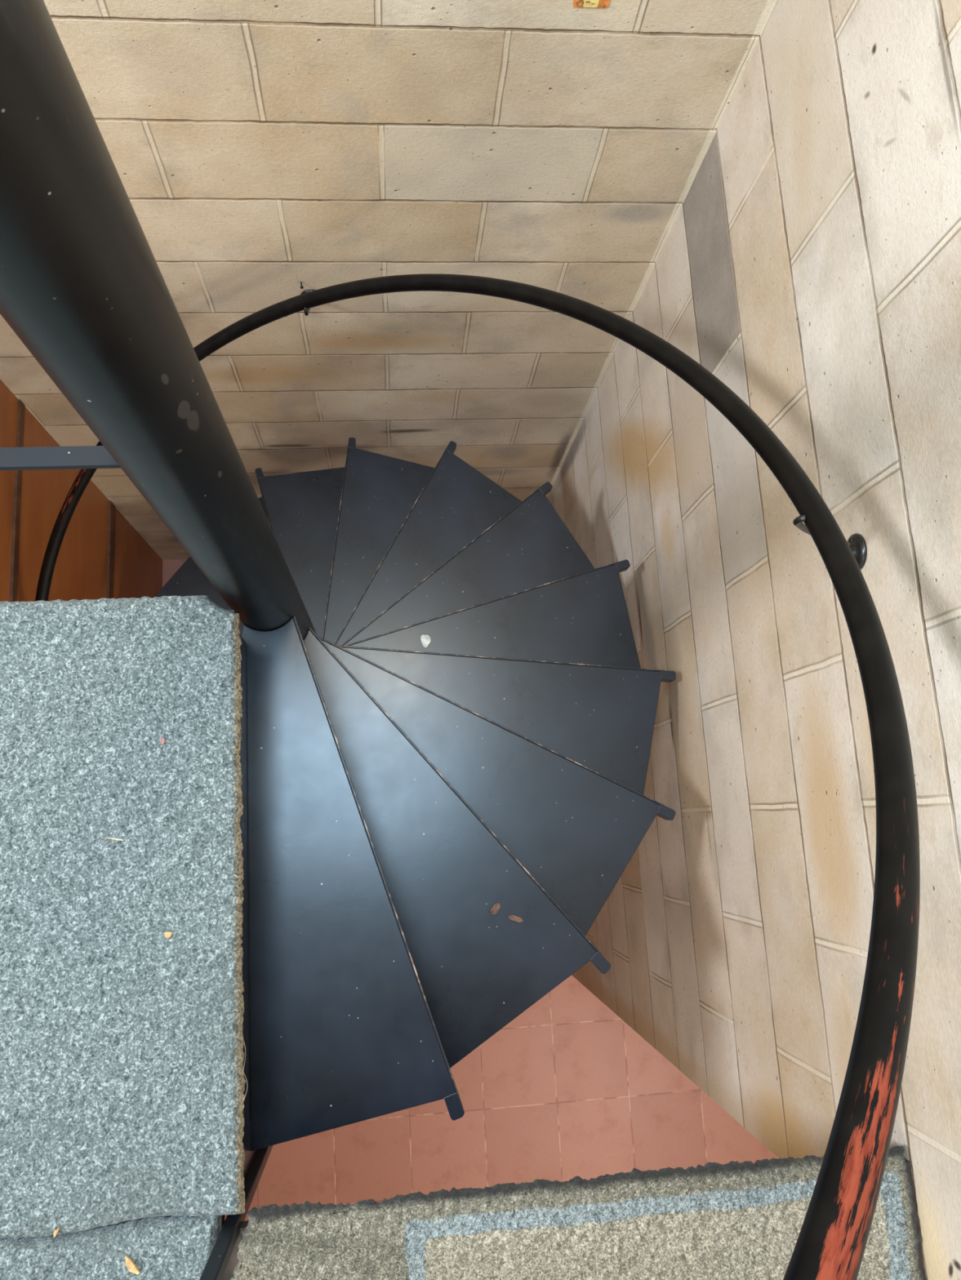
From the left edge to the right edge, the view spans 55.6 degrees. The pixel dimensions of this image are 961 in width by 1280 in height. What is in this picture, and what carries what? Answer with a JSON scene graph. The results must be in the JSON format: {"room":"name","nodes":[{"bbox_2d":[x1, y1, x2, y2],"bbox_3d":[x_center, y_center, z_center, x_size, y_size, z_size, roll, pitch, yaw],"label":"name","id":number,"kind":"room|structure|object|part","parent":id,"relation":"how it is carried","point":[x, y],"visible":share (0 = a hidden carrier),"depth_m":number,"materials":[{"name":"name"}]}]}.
{"room":"spiral staircase","nodes":[
{"label":"spiral staircase","id":0,"kind":"room"},
{"bbox_2d":[0,379,162,602],"bbox_3d":[-1.291,0.194,2.607,0.070,2.700,1.660,-2,79,-6],"label":"wooden door","id":1,"kind":"structure","parent":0,"point":[80,571],"depth_m":2.82,"materials":[{"name":"brown wood"}]},
{"bbox_2d":[8,400,25,602],"bbox_3d":[-1.232,0.150,2.386,0.008,0.030,1.655,-2,79,-6],"label":"trim","id":2,"kind":"structure","parent":1,"relation":"attached to","point":[21,406],"depth_m":2.48,"materials":[{"name":"brown wood"}]},
{"bbox_2d":[106,501,115,598],"bbox_3d":[-1.306,0.311,3.194,0.008,0.055,1.655,-2,79,-6],"label":"trim","id":3,"kind":"structure","parent":1,"relation":"attached to","point":[112,508],"depth_m":3.31,"materials":[{"name":"brown wood"}]},
{"bbox_2d":[0,0,775,559],"bbox_3d":[-1.461,-0.965,1.471,4.200,5.340,0.200,-2,79,-6],"label":"wall","id":4,"kind":"structure","parent":0,"point":[258,149],"depth_m":1.78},
{"bbox_2d":[35,273,919,1279],"bbox_3d":[-0.430,0.035,1.908,1.515,3.123,1.515,37,78,3],"label":"handrail","id":5,"kind":"object","parent":4,"relation":"attached to","point":[831,1242],"visible":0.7,"depth_m":0.74,"materials":[{"name":"metal"}]},
{"bbox_3d":[-0.380,-0.743,2.020,0.008,0.176,0.135,-2,79,-6],"label":"bracket arm","id":6,"kind":"part","parent":5,"relation":"part of","materials":[{"name":"black paint"}]},
{"bbox_3d":[0.435,-0.130,1.143,0.145,0.162,0.008,-2,79,-6],"label":"bracket arm","id":7,"kind":"part","parent":5,"relation":"part of","materials":[{"name":"black paint"}]},
{"bbox_2d":[573,0,609,8],"bbox_3d":[0.170,-0.973,1.382,0.056,0.034,0.002,-2,79,-6],"label":"sticker","id":8,"kind":"object","parent":4,"relation":"attached to","point":[576,3],"visible":1,"depth_m":1.39,"materials":[{"name":"paper"}]},
{"bbox_3d":[0.169,-0.973,1.382,0.023,0.032,0.001,-2,79,-6],"label":"panel","id":9,"kind":"part","parent":8,"relation":"part of","materials":[{"name":"yellow paper"}]},
{"bbox_2d":[162,559,778,1221],"bbox_3d":[-0.197,1.470,3.886,7.000,0.100,4.200,-2,79,-6],"label":"floor","id":10,"kind":"structure","parent":0,"point":[566,1089],"depth_m":3.78,"materials":[{"name":"red tile"}]},
{"bbox_2d":[0,0,675,1279],"bbox_3d":[-1.028,0.100,1.989,2.880,3.990,1.604,-2,79,-6],"label":"spiral staircase","id":11,"kind":"structure","parent":10,"relation":"on","point":[449,711],"depth_m":1.46,"materials":[{"name":"black metal"}]},
{"bbox_3d":[-1.337,-0.131,0.745,2.038,0.008,0.019,-2,79,-6],"label":"guard rail","id":12,"kind":"part","parent":11,"relation":"part of","materials":[{"name":"grey metal"}]},
{"bbox_2d":[0,595,247,1238],"bbox_3d":[-0.696,0.320,1.097,0.811,0.018,0.758,-2,79,-6],"label":"carpet","id":13,"kind":"object","parent":11,"relation":"on","point":[122,1082],"visible":1,"depth_m":1.11,"materials":[{"name":"grey carpet"}]},
{"bbox_2d":[53,1226,59,1236],"bbox_3d":[-0.482,0.673,1.037,0.005,0.004,0.011,30,78,1],"label":"chip","id":14,"kind":"object","parent":13,"relation":"on","point":[55,1232],"visible":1,"depth_m":1.04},
{"bbox_2d":[104,836,124,840],"bbox_3d":[-0.451,0.245,1.125,0.025,0.002,0.002,10,78,-3],"label":"scrap","id":15,"kind":"object","parent":13,"relation":"on","point":[119,839],"visible":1,"depth_m":1.12,"materials":[{"name":"white paper"}]},
{"bbox_2d":[160,737,165,744],"bbox_3d":[-0.401,0.127,1.153,0.007,0.002,0.009,-14,80,-8],"label":"scrap","id":16,"kind":"object","parent":13,"relation":"on","point":[162,740],"visible":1,"depth_m":1.15,"materials":[{"name":"pink paper"}]},
{"bbox_2d":[164,931,173,938],"bbox_3d":[-0.379,0.358,1.109,0.010,0.004,0.009,-25,82,-9],"label":"chip","id":17,"kind":"object","parent":13,"relation":"on","point":[168,934],"visible":1,"depth_m":1.11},
{"bbox_3d":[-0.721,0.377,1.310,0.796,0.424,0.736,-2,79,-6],"label":"landing plate","id":18,"kind":"part","parent":11,"relation":"part of","materials":[{"name":"black paint"}]},
{"bbox_3d":[-0.274,0.650,0.869,0.018,1.620,0.016,-2,79,-6],"label":"newel post","id":19,"kind":"part","parent":11,"relation":"part of","materials":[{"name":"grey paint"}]},
{"bbox_2d":[420,635,430,647],"bbox_3d":[-0.126,0.002,2.112,0.022,0.001,0.030,-17,81,-8],"label":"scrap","id":20,"kind":"object","parent":11,"relation":"on","point":[424,639],"depth_m":2.11,"materials":[{"name":"white paper"}]},
{"bbox_2d":[490,902,499,914],"bbox_3d":[0.024,0.442,1.499,0.012,0.005,0.022,35,78,2],"label":"dry leaf","id":21,"kind":"object","parent":11,"relation":"on","point":[495,908],"visible":1,"depth_m":1.50,"materials":[{"name":"brown plant"}]},
{"bbox_2d":[507,915,523,922],"bbox_3d":[0.058,0.458,1.499,0.026,0.005,0.009,18,78,-2],"label":"dry leaf","id":22,"kind":"object","parent":11,"relation":"on","point":[513,917],"visible":1,"depth_m":1.50,"materials":[{"name":"brown plant"}]},
{"bbox_2d":[69,1158,925,1279],"bbox_3d":[-1.432,1.078,0.965,4.000,0.140,4.000,-2,79,-6],"label":"floor","id":23,"kind":"structure","parent":0,"point":[233,1262],"depth_m":1.08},
{"bbox_2d":[0,1215,219,1279],"bbox_3d":[-1.793,1.874,0.689,3.129,0.024,2.338,-2,79,-6],"label":"floor carpet","id":24,"kind":"object","parent":23,"relation":"on","point":[178,1247],"visible":0.91,"depth_m":1.04,"materials":[{"name":"grey carpet"}]},
{"bbox_2d":[125,1254,141,1274],"bbox_3d":[-0.397,0.710,1.034,0.009,0.004,0.026,-41,85,-11],"label":"wood splinter","id":25,"kind":"object","parent":24,"relation":"on","point":[131,1265],"visible":1,"depth_m":1.03,"materials":[{"name":"beige wood"}]},
{"bbox_2d":[230,1146,924,1279],"bbox_3d":[0.138,0.999,1.043,0.857,0.014,0.709,-2,79,-6],"label":"rug","id":26,"kind":"object","parent":23,"relation":"on","point":[731,1220],"visible":0.84,"depth_m":1.10,"materials":[{"name":"beige carpet"}]},
{"bbox_2d":[546,0,960,1279],"bbox_3d":[0.647,1.016,1.269,0.200,5.340,4.000,-2,79,-6],"label":"wall","id":27,"kind":"structure","parent":0,"point":[809,262],"depth_m":1.41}
]}

